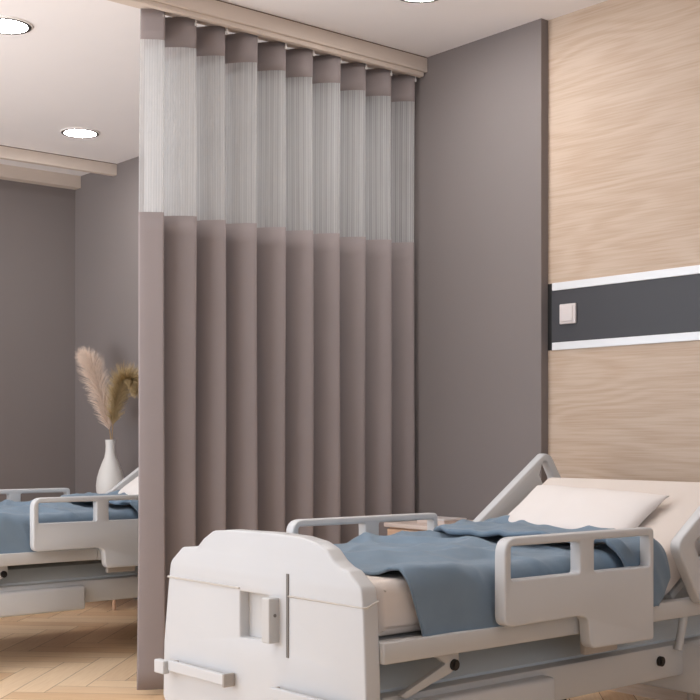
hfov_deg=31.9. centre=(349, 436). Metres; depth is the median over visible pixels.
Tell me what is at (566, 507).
pillow
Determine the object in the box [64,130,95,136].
diffuser
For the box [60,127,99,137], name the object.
recessed light
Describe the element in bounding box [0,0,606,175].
ceiling
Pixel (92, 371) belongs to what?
pampas grass
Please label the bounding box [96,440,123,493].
vase
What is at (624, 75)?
wall panel
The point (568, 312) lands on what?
light switch
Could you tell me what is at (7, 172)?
crown molding
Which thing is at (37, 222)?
wall
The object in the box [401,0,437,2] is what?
recessed light
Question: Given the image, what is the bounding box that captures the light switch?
[560,303,576,323]
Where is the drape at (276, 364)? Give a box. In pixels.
[137,212,414,689]
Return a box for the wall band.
[548,265,699,350]
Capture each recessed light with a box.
[0,16,32,34]
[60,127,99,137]
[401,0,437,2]
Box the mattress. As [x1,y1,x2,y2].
[366,477,699,635]
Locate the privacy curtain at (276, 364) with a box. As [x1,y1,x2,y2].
[137,8,415,689]
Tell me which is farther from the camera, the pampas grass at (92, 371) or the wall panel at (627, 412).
the pampas grass at (92, 371)
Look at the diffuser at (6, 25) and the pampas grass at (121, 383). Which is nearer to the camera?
the diffuser at (6, 25)
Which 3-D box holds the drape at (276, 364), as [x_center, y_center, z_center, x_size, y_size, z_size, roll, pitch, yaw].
[-0.344,0.046,5.743,1.584,2.047,0.266,0,0,-40]
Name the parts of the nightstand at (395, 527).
drawer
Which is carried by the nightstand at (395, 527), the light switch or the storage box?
the storage box
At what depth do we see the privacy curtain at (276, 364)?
5.62 m
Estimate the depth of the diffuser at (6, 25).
5.64 m
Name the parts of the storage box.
lid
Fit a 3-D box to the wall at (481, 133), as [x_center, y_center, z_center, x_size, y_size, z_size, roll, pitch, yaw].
[-0.549,-0.400,7.354,0.150,3.000,4.579,0,0,-40]
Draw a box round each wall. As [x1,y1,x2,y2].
[0,179,74,501]
[75,18,547,598]
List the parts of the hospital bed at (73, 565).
lift arm, rail, deck frame, frame, rail, head rail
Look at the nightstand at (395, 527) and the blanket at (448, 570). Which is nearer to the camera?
the blanket at (448, 570)
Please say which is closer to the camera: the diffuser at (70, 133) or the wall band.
the wall band
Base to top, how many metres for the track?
0.096 m
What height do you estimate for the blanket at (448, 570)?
0.254 m
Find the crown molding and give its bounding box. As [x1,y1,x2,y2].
[0,145,116,189]
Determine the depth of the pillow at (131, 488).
6.93 m
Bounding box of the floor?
[0,598,656,699]
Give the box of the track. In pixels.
[108,0,426,77]
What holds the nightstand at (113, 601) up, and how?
on the floor
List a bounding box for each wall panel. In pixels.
[548,0,699,283]
[548,340,699,699]
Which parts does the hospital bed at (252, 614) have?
accessory rail, seam trim, rail, footboard, accessory rail, seam trim, rail, lift arm, head rail, deck frame, frame, rail, headboard, head rail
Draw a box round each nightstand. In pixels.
[112,600,115,609]
[384,520,472,534]
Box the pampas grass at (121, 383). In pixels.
[104,362,138,437]
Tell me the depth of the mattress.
4.27 m
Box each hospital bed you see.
[0,467,138,617]
[154,453,699,699]
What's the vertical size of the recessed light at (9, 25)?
0.009 m
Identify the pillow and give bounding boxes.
[118,476,138,494]
[508,485,668,544]
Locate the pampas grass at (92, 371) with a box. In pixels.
[74,347,111,439]
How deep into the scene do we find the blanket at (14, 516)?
6.01 m
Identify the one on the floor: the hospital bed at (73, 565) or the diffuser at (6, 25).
the hospital bed at (73, 565)
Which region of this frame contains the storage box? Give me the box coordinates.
[417,516,466,524]
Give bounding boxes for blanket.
[0,490,137,553]
[334,515,670,636]
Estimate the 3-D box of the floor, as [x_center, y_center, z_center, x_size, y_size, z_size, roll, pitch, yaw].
[-0.839,1.101,3.588,5.437,0.003,9.970,0,0,-40]
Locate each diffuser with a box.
[0,19,27,32]
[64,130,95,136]
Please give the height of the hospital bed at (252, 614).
1.056 m

